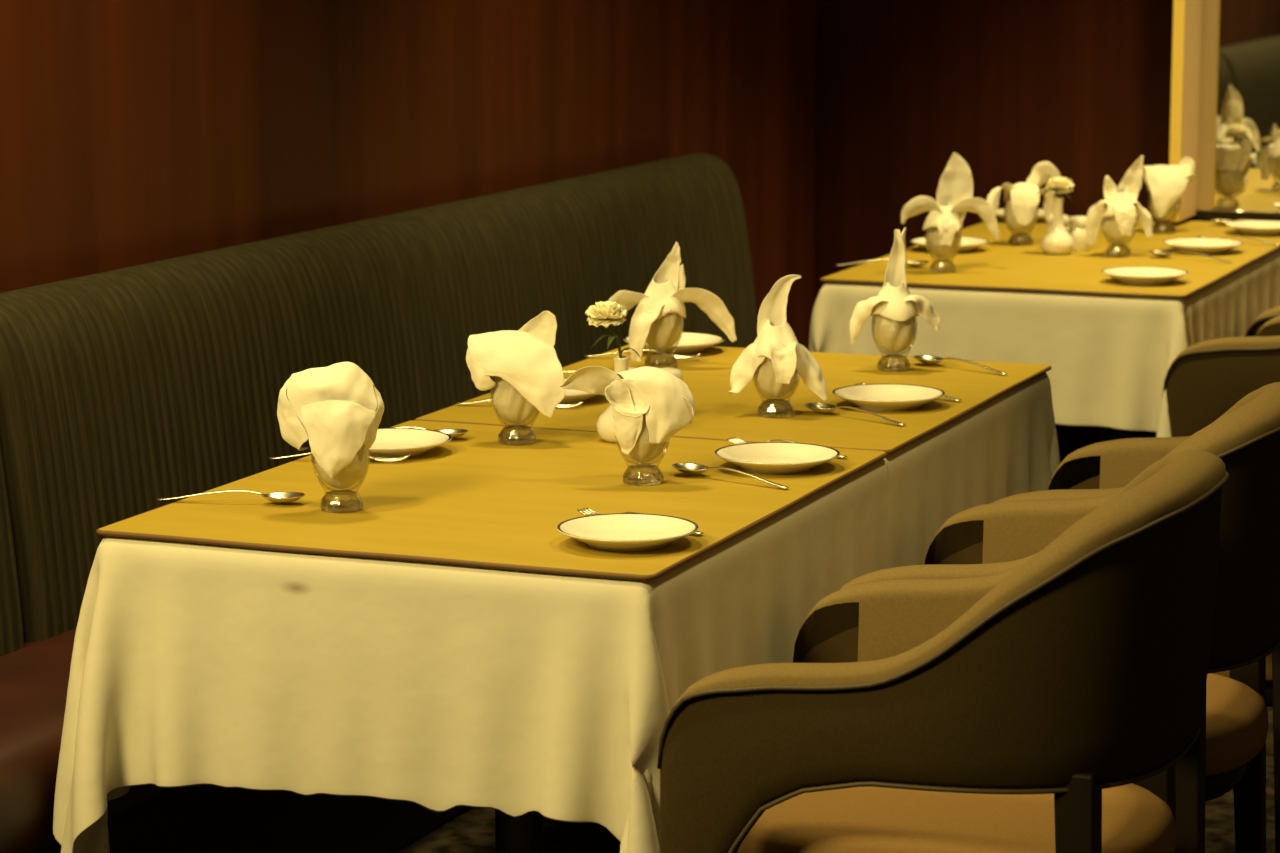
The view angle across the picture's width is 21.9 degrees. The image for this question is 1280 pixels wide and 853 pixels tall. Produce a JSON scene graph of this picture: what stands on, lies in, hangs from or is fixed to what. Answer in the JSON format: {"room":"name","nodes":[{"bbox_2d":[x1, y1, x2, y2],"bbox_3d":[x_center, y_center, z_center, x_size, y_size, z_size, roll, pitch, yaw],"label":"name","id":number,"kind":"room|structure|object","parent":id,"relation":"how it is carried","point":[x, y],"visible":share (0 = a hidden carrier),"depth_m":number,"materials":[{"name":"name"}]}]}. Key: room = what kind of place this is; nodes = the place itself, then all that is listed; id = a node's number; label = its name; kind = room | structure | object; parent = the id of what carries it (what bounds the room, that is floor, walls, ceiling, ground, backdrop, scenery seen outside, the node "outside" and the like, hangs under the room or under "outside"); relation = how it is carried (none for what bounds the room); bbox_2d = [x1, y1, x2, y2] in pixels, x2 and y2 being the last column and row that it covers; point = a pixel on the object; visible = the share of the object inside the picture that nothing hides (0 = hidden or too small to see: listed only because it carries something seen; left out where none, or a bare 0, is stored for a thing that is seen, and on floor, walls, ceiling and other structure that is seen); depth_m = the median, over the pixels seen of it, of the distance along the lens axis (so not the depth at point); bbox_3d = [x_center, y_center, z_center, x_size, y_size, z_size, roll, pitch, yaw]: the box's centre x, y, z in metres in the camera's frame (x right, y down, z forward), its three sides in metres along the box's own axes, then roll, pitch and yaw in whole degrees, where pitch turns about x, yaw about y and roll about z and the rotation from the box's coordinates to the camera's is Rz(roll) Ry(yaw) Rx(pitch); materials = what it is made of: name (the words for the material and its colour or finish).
{"room":"restaurant dining room","nodes":[
{"label":"restaurant dining room","id":0,"kind":"room"},
{"bbox_2d":[0,0,815,349],"bbox_3d":[-1.434,-0.564,4.253,0.100,2.900,9.550,4,10,23],"label":"wall","id":1,"kind":"structure","parent":0,"point":[133,132],"depth_m":6.25,"materials":[{"name":"brown wood"}]},
{"bbox_2d":[394,707,1274,852],"bbox_3d":[0.791,1.071,3.558,4.940,0.100,9.550,4,10,23],"label":"floor","id":2,"kind":"structure","parent":0,"point":[472,830],"depth_m":5.57,"materials":[{"name":"carpet"}]},
{"bbox_2d":[0,153,756,852],"bbox_3d":[-0.820,0.293,5.005,0.542,0.963,5.940,4,10,23],"label":"bench","id":3,"kind":"object","parent":2,"relation":"on","point":[123,390],"visible":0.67,"depth_m":5.44,"materials":[{"name":"fabric"}]},
{"bbox_2d":[495,809,542,852],"bbox_3d":[-0.172,0.462,4.659,0.752,0.742,0.926,4,10,21],"label":"dining table","id":4,"kind":"object","parent":2,"relation":"on","point":[524,833],"visible":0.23,"depth_m":4.65,"materials":[{"name":"brown wood"}]},
{"bbox_2d":[53,459,887,852],"bbox_3d":[-0.211,0.357,4.625,0.929,0.529,1.063,4,10,21],"label":"tablecloth","id":5,"kind":"object","parent":4,"relation":"on","point":[436,687],"visible":0.59,"depth_m":4.20,"materials":[{"name":"white fabric"}]},
{"bbox_2d":[96,420,887,579],"bbox_3d":[-0.172,0.089,4.597,0.787,0.008,0.955,4,10,21],"label":"table cover","id":6,"kind":"object","parent":5,"relation":"on","point":[473,499],"visible":0.87,"depth_m":4.48,"materials":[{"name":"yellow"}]},
{"bbox_2d":[157,490,304,502],"bbox_3d":[-0.555,0.094,4.484,0.205,0.016,0.043,1,10,6],"label":"spoon","id":7,"kind":"object","parent":6,"relation":"on","point":[279,497],"visible":1,"depth_m":4.49,"materials":[{"name":"silver metal"}]},
{"bbox_2d":[262,492,304,502],"bbox_3d":[-0.483,0.097,4.477,0.061,0.012,0.044,1,10,6],"label":"bowl","id":8,"kind":"object","parent":7,"relation":"on","point":[279,497],"depth_m":4.48,"materials":[{"name":"silver metal"}]},
{"bbox_2d":[269,452,409,461],"bbox_3d":[-0.438,0.042,4.803,0.207,0.016,0.023,1,10,7],"label":"fork","id":9,"kind":"object","parent":6,"relation":"on","point":[377,458],"visible":0.74,"depth_m":4.80,"materials":[{"name":"silver metal"}]},
{"bbox_2d":[311,447,369,512],"bbox_3d":[-0.401,0.061,4.434,0.079,0.103,0.079,4,10,23],"label":"glass","id":10,"kind":"object","parent":6,"relation":"on","point":[342,500],"visible":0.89,"depth_m":4.42,"materials":[{"name":"white"}]},
{"bbox_2d":[276,362,384,488],"bbox_3d":[-0.410,0.000,4.415,0.136,0.170,0.097,-4,10,-21],"label":"folded napkin","id":11,"kind":"object","parent":10,"relation":"in","point":[334,406],"visible":1,"depth_m":4.39,"materials":[{"name":"white fabric"}]},
{"bbox_2d":[311,447,369,491],"bbox_3d":[-0.401,0.050,4.432,0.079,0.082,0.079,4,10,23],"label":"bowl","id":12,"kind":"object","parent":10,"relation":"on","point":[341,490],"depth_m":4.43,"materials":[{"name":"clear glass"}]},
{"bbox_2d":[368,428,451,457],"bbox_3d":[-0.368,0.028,4.877,0.181,0.022,0.181,2,10,14],"label":"plate","id":13,"kind":"object","parent":6,"relation":"on","point":[390,442],"visible":0.65,"depth_m":4.91,"materials":[{"name":"white ceramic"}]},
{"bbox_2d":[390,427,467,437],"bbox_3d":[-0.361,0.008,5.000,0.205,0.016,0.043,1,10,8],"label":"spoon","id":14,"kind":"object","parent":6,"relation":"on","point":[454,433],"visible":0.56,"depth_m":5.00,"materials":[{"name":"silver metal"}]},
{"bbox_2d":[435,429,467,437],"bbox_3d":[-0.289,0.012,4.990,0.061,0.012,0.044,1,10,8],"label":"bowl","id":15,"kind":"object","parent":14,"relation":"on","point":[454,433],"depth_m":5.00,"materials":[{"name":"silver metal"}]},
{"bbox_2d":[491,376,538,445],"bbox_3d":[-0.184,-0.027,4.958,0.079,0.103,0.079,-3,10,-17],"label":"glass","id":16,"kind":"object","parent":6,"relation":"on","point":[517,435],"visible":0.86,"depth_m":4.95,"materials":[{"name":"white"}]},
{"bbox_2d":[466,311,564,423],"bbox_3d":[-0.185,-0.086,4.944,0.147,0.167,0.092,0,9,0],"label":"folded napkin","id":17,"kind":"object","parent":16,"relation":"in","point":[528,366],"visible":1,"depth_m":4.92,"materials":[{"name":"white fabric"}]},
{"bbox_2d":[597,356,629,442],"bbox_3d":[-0.028,-0.042,4.975,0.074,0.127,0.074,4,10,23],"label":"bud vase","id":18,"kind":"object","parent":6,"relation":"on","point":[606,429],"visible":0.44,"depth_m":4.96,"materials":[{"name":"white ceramic"}]},
{"bbox_2d":[585,301,641,359],"bbox_3d":[-0.045,-0.117,4.960,0.078,0.141,0.063,3,10,20],"label":"carnation","id":19,"kind":"object","parent":18,"relation":"in","point":[606,313],"visible":0.99,"depth_m":4.94,"materials":[{"name":"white plant"}]},
{"bbox_2d":[557,513,698,551],"bbox_3d":[-0.016,0.139,4.211,0.181,0.022,0.181,4,10,23],"label":"plate","id":20,"kind":"object","parent":6,"relation":"on","point":[615,532],"visible":1,"depth_m":4.24,"materials":[{"name":"white ceramic"}]},
{"bbox_2d":[577,507,703,534],"bbox_3d":[0.002,0.121,4.324,0.207,0.016,0.023,8,12,40],"label":"fork","id":21,"kind":"object","parent":6,"relation":"on","point":[590,512],"visible":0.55,"depth_m":4.38,"materials":[{"name":"silver metal"}]},
{"bbox_2d":[615,436,669,485],"bbox_3d":[0.004,0.028,4.631,0.079,0.103,0.079,-1,10,-7],"label":"glass","id":22,"kind":"object","parent":6,"relation":"on","point":[640,474],"visible":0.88,"depth_m":4.62,"materials":[{"name":"white"}]},
{"bbox_2d":[559,365,693,462],"bbox_3d":[-0.019,-0.019,4.621,0.187,0.141,0.085,0,9,0],"label":"folded napkin","id":23,"kind":"object","parent":22,"relation":"in","point":[650,405],"visible":1,"depth_m":4.59,"materials":[{"name":"white fabric"}]},
{"bbox_2d":[615,436,669,466],"bbox_3d":[0.004,0.017,4.629,0.079,0.082,0.079,-1,10,-7],"label":"bowl","id":24,"kind":"object","parent":22,"relation":"on","point":[639,464],"depth_m":4.63,"materials":[{"name":"clear glass"}]},
{"bbox_2d":[672,463,788,488],"bbox_3d":[0.127,0.067,4.643,0.205,0.016,0.043,8,12,40],"label":"spoon","id":25,"kind":"object","parent":6,"relation":"on","point":[688,468],"visible":1,"depth_m":4.67,"materials":[{"name":"silver metal"}]},
{"bbox_2d":[672,463,708,473],"bbox_3d":[0.072,0.061,4.690,0.061,0.012,0.044,8,12,40],"label":"bowl","id":26,"kind":"object","parent":25,"relation":"on","point":[688,468],"depth_m":4.70,"materials":[{"name":"silver metal"}]},
{"bbox_2d":[714,442,839,473],"bbox_3d":[0.197,0.048,4.751,0.181,0.022,0.181,-8,12,-39],"label":"plate","id":27,"kind":"object","parent":6,"relation":"on","point":[758,457],"visible":1,"depth_m":4.78,"materials":[{"name":"white ceramic"}]},
{"bbox_2d":[727,437,846,457],"bbox_3d":[0.218,0.028,4.881,0.207,0.016,0.023,7,12,36],"label":"fork","id":28,"kind":"object","parent":6,"relation":"on","point":[732,440],"visible":0.56,"depth_m":4.93,"materials":[{"name":"silver metal"}]},
{"bbox_2d":[657,450,1228,852],"bbox_3d":[0.400,0.473,4.088,0.613,0.906,0.570,4,10,21],"label":"armchair","id":29,"kind":"object","parent":2,"relation":"on","point":[1020,709],"visible":1,"depth_m":3.83,"materials":[{"name":"brown leather"}]},
{"bbox_2d":[840,382,1279,852],"bbox_3d":[0.618,0.381,4.639,0.613,0.906,0.570,4,10,21],"label":"armchair","id":30,"kind":"object","parent":2,"relation":"on","point":[1228,752],"visible":0.37,"depth_m":4.41,"materials":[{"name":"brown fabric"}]},
{"bbox_2d":[1055,424,1128,456],"bbox_3d":[1.015,-0.025,7.578,0.752,0.742,1.442,4,10,22],"label":"dining table","id":31,"kind":"object","parent":2,"relation":"on","point":[1106,434],"visible":0.05,"depth_m":7.85,"materials":[{"name":"brown wood"}]},
{"bbox_2d":[809,249,1279,437],"bbox_3d":[0.998,-0.179,7.519,0.837,0.422,1.539,4,10,22],"label":"tablecloth","id":32,"kind":"object","parent":31,"relation":"on","point":[1110,358],"visible":0.4,"depth_m":6.82,"materials":[{"name":"white fabric"}]},
{"bbox_2d":[820,216,1279,298],"bbox_3d":[1.015,-0.398,7.516,0.787,0.008,1.472,4,10,22],"label":"table cover","id":33,"kind":"object","parent":32,"relation":"on","point":[994,265],"visible":0.68,"depth_m":7.24,"materials":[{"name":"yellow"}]},
{"bbox_2d":[836,259,929,266],"bbox_3d":[0.528,-0.357,7.188,0.205,0.016,0.043,1,10,7],"label":"spoon","id":34,"kind":"object","parent":33,"relation":"on","point":[910,263],"visible":0.78,"depth_m":7.19,"materials":[{"name":"silver metal"}]},
{"bbox_2d":[907,261,929,266],"bbox_3d":[0.600,-0.353,7.179,0.061,0.012,0.044,1,10,7],"label":"bowl","id":35,"kind":"object","parent":34,"relation":"on","point":[910,263],"depth_m":7.17,"materials":[{"name":"silver metal"}]},
{"bbox_2d":[925,230,961,272],"bbox_3d":[0.651,-0.384,7.100,0.079,0.103,0.079,-7,12,-37],"label":"glass","id":36,"kind":"object","parent":33,"relation":"on","point":[937,266],"visible":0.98,"depth_m":7.09,"materials":[{"name":"clear glass"}]},
{"bbox_2d":[901,152,998,258],"bbox_3d":[0.664,-0.473,7.082,0.211,0.227,0.092,0,9,0],"label":"folded napkin","id":37,"kind":"object","parent":36,"relation":"in","point":[943,223],"visible":1,"depth_m":7.08,"materials":[{"name":"white fabric"}]},
{"bbox_2d":[910,237,989,252],"bbox_3d":[0.704,-0.412,7.513,0.181,0.022,0.181,-6,11,-31],"label":"plate","id":38,"kind":"object","parent":33,"relation":"on","point":[968,244],"visible":0.62,"depth_m":7.52,"materials":[{"name":"white ceramic"}]},
{"bbox_2d":[1004,203,1036,245],"bbox_3d":[0.878,-0.470,7.619,0.079,0.103,0.079,2,10,12],"label":"glass","id":39,"kind":"object","parent":33,"relation":"on","point":[1017,239],"visible":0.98,"depth_m":7.61,"materials":[{"name":"clear glass"}]},
{"bbox_2d":[987,162,1058,231],"bbox_3d":[0.883,-0.527,7.608,0.170,0.160,0.084,0,9,0],"label":"folded napkin","id":40,"kind":"object","parent":39,"relation":"in","point":[1022,198],"visible":0.88,"depth_m":7.59,"materials":[{"name":"white fabric"}]},
{"bbox_2d":[995,208,1045,222],"bbox_3d":[0.945,-0.520,8.162,0.181,0.022,0.181,-1,9,-4],"label":"plate","id":41,"kind":"object","parent":33,"relation":"on","point":[1000,213],"visible":0.36,"depth_m":8.14,"materials":[{"name":"white ceramic"}]},
{"bbox_2d":[1041,197,1073,254],"bbox_3d":[0.940,-0.452,7.434,0.074,0.127,0.074,4,10,23],"label":"bud vase","id":42,"kind":"object","parent":33,"relation":"on","point":[1057,241],"visible":1,"depth_m":7.42,"materials":[{"name":"white ceramic"}]},
{"bbox_2d":[1042,177,1073,200],"bbox_3d":[0.938,-0.509,7.425,0.073,0.103,0.065,0,9,0],"label":"carnation","id":43,"kind":"object","parent":42,"relation":"in","point":[1059,185],"visible":1,"depth_m":7.41,"materials":[{"name":"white plant"}]},
{"bbox_2d":[1047,214,1068,232],"bbox_3d":[0.955,-0.445,7.539,0.050,0.079,0.050,4,10,23],"label":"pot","id":44,"kind":"object","parent":33,"relation":"on","point":[1065,217],"visible":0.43,"depth_m":7.52,"materials":[{"name":"white ceramic"}]},
{"bbox_2d":[1068,216,1089,251],"bbox_3d":[0.998,-0.439,7.504,0.050,0.079,0.050,4,10,23],"label":"pot","id":45,"kind":"object","parent":33,"relation":"on","point":[1077,232],"visible":0.78,"depth_m":7.48,"materials":[{"name":"white ceramic"}]},
{"bbox_2d":[1101,216,1136,256],"bbox_3d":[1.072,-0.433,7.396,0.079,0.103,0.079,-5,11,-27],"label":"glass","id":46,"kind":"object","parent":33,"relation":"on","point":[1114,250],"visible":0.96,"depth_m":7.38,"materials":[{"name":"white"}]},
{"bbox_2d":[1085,155,1151,245],"bbox_3d":[1.073,-0.505,7.384,0.120,0.201,0.101,8,13,41],"label":"folded napkin","id":47,"kind":"object","parent":46,"relation":"in","point":[1119,207],"visible":1,"depth_m":7.38,"materials":[{"name":"white fabric"}]},
{"bbox_2d":[1101,267,1188,284],"bbox_3d":[1.058,-0.314,6.923,0.181,0.022,0.181,1,9,5],"label":"plate","id":48,"kind":"object","parent":33,"relation":"on","point":[1126,275],"visible":1,"depth_m":6.95,"materials":[{"name":"white ceramic"}]},
{"bbox_2d":[1147,191,1175,233],"bbox_3d":[1.249,-0.513,7.873,0.079,0.103,0.079,4,10,22],"label":"glass","id":49,"kind":"object","parent":33,"relation":"on","point":[1159,227],"visible":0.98,"depth_m":7.86,"materials":[{"name":"clear glass"}]},
{"bbox_2d":[1142,157,1195,220],"bbox_3d":[1.260,-0.566,7.866,0.119,0.151,0.085,-3,10,-20],"label":"folded napkin","id":50,"kind":"object","parent":49,"relation":"in","point":[1166,183],"visible":1,"depth_m":7.83,"materials":[{"name":"white fabric"}]},
{"bbox_2d":[1149,250,1231,261],"bbox_3d":[1.219,-0.379,7.319,0.205,0.016,0.043,7,12,38],"label":"spoon","id":51,"kind":"object","parent":33,"relation":"on","point":[1159,253],"visible":1,"depth_m":7.34,"materials":[{"name":"silver metal"}]},
{"bbox_2d":[1149,250,1173,256],"bbox_3d":[1.162,-0.384,7.364,0.061,0.012,0.044,8,12,38],"label":"bowl","id":52,"kind":"object","parent":51,"relation":"on","point":[1159,253],"depth_m":7.36,"materials":[{"name":"silver metal"}]},
{"bbox_2d":[1163,238,1243,253],"bbox_3d":[1.275,-0.407,7.480,0.181,0.022,0.181,6,11,32],"label":"plate","id":53,"kind":"object","parent":33,"relation":"on","point":[1196,245],"visible":0.94,"depth_m":7.50,"materials":[{"name":"white ceramic"}]},
{"bbox_2d":[1211,219,1250,224],"bbox_3d":[1.482,-0.493,8.004,0.205,0.016,0.043,5,11,29],"label":"spoon","id":54,"kind":"object","parent":33,"relation":"on","point":[1218,221],"visible":0.74,"depth_m":8.03,"materials":[{"name":"silver metal"}]},
{"bbox_2d":[1211,219,1233,224],"bbox_3d":[1.419,-0.497,8.039,0.061,0.012,0.044,5,11,29],"label":"bowl","id":55,"kind":"object","parent":54,"relation":"on","point":[1219,221],"depth_m":8.03,"materials":[{"name":"silver metal"}]},
{"bbox_2d":[1197,236,1279,244],"bbox_3d":[1.387,-0.434,7.650,0.207,0.016,0.023,7,12,35],"label":"fork","id":56,"kind":"object","parent":33,"relation":"on","point":[1197,236],"visible":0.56,"depth_m":7.64,"materials":[{"name":"silver metal"}]},
{"bbox_2d":[1225,220,1279,235],"bbox_3d":[1.484,-0.471,7.864,0.181,0.022,0.181,4,10,23],"label":"plate","id":57,"kind":"object","parent":33,"relation":"on","point":[1247,227],"visible":1,"depth_m":7.89,"materials":[{"name":"white ceramic"}]},
{"bbox_2d":[992,436,1279,852],"bbox_3d":[0.863,0.291,5.179,0.613,0.906,0.570,4,10,22],"label":"armchair","id":58,"kind":"object","parent":2,"relation":"on","point":[1106,467],"visible":0.12,"depth_m":5.40,"materials":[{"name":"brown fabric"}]},
{"bbox_2d":[1162,316,1279,436],"bbox_3d":[1.457,0.022,6.796,0.613,0.906,0.570,5,11,30],"label":"armchair","id":59,"kind":"object","parent":2,"relation":"on","point":[1206,379],"visible":0.41,"depth_m":6.63,"materials":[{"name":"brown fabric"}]},
{"bbox_2d":[1245,306,1279,336],"bbox_3d":[1.699,-0.075,7.379,0.613,0.906,0.570,4,10,23],"label":"armchair","id":60,"kind":"object","parent":2,"relation":"on","point":[1272,313],"visible":0.13,"depth_m":7.20,"materials":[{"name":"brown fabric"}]},
{"bbox_3d":[0.181,0.317,5.529,0.752,0.742,0.912,4,10,21],"label":"dining table","id":61,"kind":"object","parent":2,"relation":"on","visible":0},
{"bbox_2d":[884,372,1059,567],"bbox_3d":[0.200,0.219,5.539,0.858,0.559,1.004,4,10,21],"label":"tablecloth","id":62,"kind":"object","parent":61,"relation":"on","point":[1007,446],"visible":0.24,"depth_m":5.31,"materials":[{"name":"white fabric"}]},
{"bbox_2d":[415,345,1051,453],"bbox_3d":[0.181,-0.056,5.467,0.787,0.008,0.942,4,10,21],"label":"table cover","id":63,"kind":"object","parent":62,"relation":"on","point":[718,414],"visible":0.66,"depth_m":5.31,"materials":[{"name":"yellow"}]},
{"bbox_2d":[456,399,582,407],"bbox_3d":[-0.194,-0.040,5.293,0.207,0.016,0.023,2,10,11],"label":"fork","id":64,"kind":"object","parent":63,"relation":"on","point":[579,403],"visible":0.62,"depth_m":5.29,"materials":[{"name":"silver metal"}]},
{"bbox_2d":[560,378,597,404],"bbox_3d":[-0.137,-0.054,5.370,0.181,0.022,0.181,8,12,40],"label":"plate","id":65,"kind":"object","parent":63,"relation":"on","point":[569,397],"visible":0.2,"depth_m":5.32,"materials":[{"name":"white ceramic"}]},
{"bbox_2d":[584,349,700,358],"bbox_3d":[0.004,-0.128,5.822,0.207,0.016,0.023,1,10,8],"label":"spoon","id":66,"kind":"object","parent":63,"relation":"on","point":[697,355],"visible":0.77,"depth_m":5.82,"materials":[{"name":"silver metal"}]},
{"bbox_2d":[644,319,683,367],"bbox_3d":[0.036,-0.155,5.727,0.079,0.103,0.079,6,11,32],"label":"glass","id":67,"kind":"object","parent":63,"relation":"on","point":[660,359],"visible":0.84,"depth_m":5.71,"materials":[{"name":"white"}]},
{"bbox_2d":[609,241,735,361],"bbox_3d":[0.048,-0.219,5.716,0.218,0.202,0.098,-3,10,-18],"label":"folded napkin","id":68,"kind":"object","parent":67,"relation":"in","point":[657,320],"visible":0.94,"depth_m":5.70,"materials":[{"name":"white fabric"}]},
{"bbox_2d":[658,368,682,380],"bbox_3d":[0.043,-0.052,5.185,0.050,0.079,0.050,4,10,23],"label":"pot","id":69,"kind":"object","parent":63,"relation":"on","point":[675,371],"visible":0.22,"depth_m":5.17,"materials":[{"name":"white ceramic"}]},
{"bbox_2d":[624,332,723,354],"bbox_3d":[0.061,-0.146,5.923,0.181,0.022,0.181,-4,10,-22],"label":"plate","id":70,"kind":"object","parent":63,"relation":"on","point":[690,342],"visible":0.59,"depth_m":5.93,"materials":[{"name":"white ceramic"}]},
{"bbox_2d":[752,375,799,417],"bbox_3d":[0.214,-0.068,5.205,0.079,0.103,0.079,9,13,42],"label":"glass","id":71,"kind":"object","parent":63,"relation":"on","point":[769,408],"visible":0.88,"depth_m":5.19,"materials":[{"name":"white"}]},
{"bbox_2d":[752,375,799,399],"bbox_3d":[0.214,-0.079,5.203,0.079,0.082,0.079,9,13,42],"label":"bowl","id":72,"kind":"object","parent":71,"relation":"on","point":[799,375],"depth_m":5.20,"materials":[{"name":"clear glass"}]},
{"bbox_2d":[728,274,828,400],"bbox_3d":[0.220,-0.139,5.186,0.148,0.199,0.090,4,10,24],"label":"folded napkin","id":73,"kind":"object","parent":71,"relation":"in","point":[775,359],"visible":1,"depth_m":5.18,"materials":[{"name":"white fabric"}]},
{"bbox_2d":[805,403,904,425],"bbox_3d":[0.337,-0.022,5.176,0.043,0.016,0.205,-9,13,-43],"label":"spoon","id":74,"kind":"object","parent":63,"relation":"on","point":[818,407],"visible":1,"depth_m":5.21,"materials":[{"name":"silver metal"}]},
{"bbox_2d":[805,403,836,412],"bbox_3d":[0.287,-0.028,5.228,0.044,0.012,0.061,-9,13,-43],"label":"bowl","id":75,"kind":"object","parent":74,"relation":"on","point":[818,407],"depth_m":5.23,"materials":[{"name":"silver metal"}]},
{"bbox_2d":[832,384,944,410],"bbox_3d":[0.399,-0.044,5.306,0.181,0.022,0.181,-2,10,-13],"label":"plate","id":76,"kind":"object","parent":63,"relation":"on","point":[877,397],"visible":1,"depth_m":5.34,"materials":[{"name":"white ceramic"}]},
{"bbox_2d":[872,314,917,371],"bbox_3d":[0.438,-0.149,5.690,0.079,0.103,0.079,0,9,3],"label":"glass","id":77,"kind":"object","parent":63,"relation":"on","point":[891,362],"visible":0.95,"depth_m":5.68,"materials":[{"name":"white"}]},
{"bbox_2d":[850,227,939,352],"bbox_3d":[0.439,-0.233,5.674,0.154,0.216,0.086,0,9,0],"label":"folded napkin","id":78,"kind":"object","parent":77,"relation":"in","point":[895,309],"visible":1,"depth_m":5.67,"materials":[{"name":"white fabric"}]},
{"bbox_2d":[854,382,960,400],"bbox_3d":[0.439,-0.060,5.407,0.207,0.016,0.023,8,12,40],"label":"fork","id":79,"kind":"object","parent":63,"relation":"on","point":[861,383],"visible":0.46,"depth_m":5.35,"materials":[{"name":"silver metal"}]},
{"bbox_2d":[913,355,1006,374],"bbox_3d":[0.553,-0.108,5.696,0.043,0.016,0.205,-9,13,-43],"label":"spoon","id":80,"kind":"object","parent":63,"relation":"on","point":[927,359],"visible":1,"depth_m":5.73,"materials":[{"name":"silver metal"}]},
{"bbox_2d":[913,355,942,363],"bbox_3d":[0.502,-0.115,5.748,0.044,0.012,0.061,-9,13,-43],"label":"bowl","id":81,"kind":"object","parent":80,"relation":"on","point":[927,359],"depth_m":5.75,"materials":[{"name":"silver metal"}]},
{"bbox_2d":[814,0,1212,462],"bbox_3d":[2.697,-1.120,7.576,4.840,2.900,0.100,4,10,23],"label":"wall","id":82,"kind":"structure","parent":0,"point":[1082,88],"depth_m":8.38,"materials":[{"name":"brown wood"}]},
{"bbox_2d":[1180,0,1201,220],"bbox_3d":[1.334,-1.566,7.937,0.024,2.136,0.185,4,10,23],"label":"trim","id":83,"kind":"structure","parent":82,"relation":"attached to","point":[1193,8],"depth_m":8.06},
{"bbox_2d":[1196,210,1279,220],"bbox_3d":[2.220,-0.466,7.828,1.829,0.024,0.018,4,10,23],"label":"trim","id":84,"kind":"structure","parent":82,"relation":"attached to","point":[1200,214],"depth_m":8.14,"materials":[{"name":"brown wood"}]},
{"bbox_2d":[1197,0,1279,212],"bbox_3d":[2.220,-1.427,7.670,1.829,1.924,0.012,4,10,23],"label":"wall mirror","id":85,"kind":"object","parent":82,"relation":"attached to","point":[1239,144],"visible":1,"depth_m":8.10,"materials":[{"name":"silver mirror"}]},
{"bbox_2d":[1168,0,1184,221],"bbox_3d":[1.295,-1.551,7.848,0.028,2.136,0.012,4,10,23],"label":"trim","id":86,"kind":"structure","parent":0,"point":[1178,29],"depth_m":7.96,"materials":[{"name":"gold metal"}]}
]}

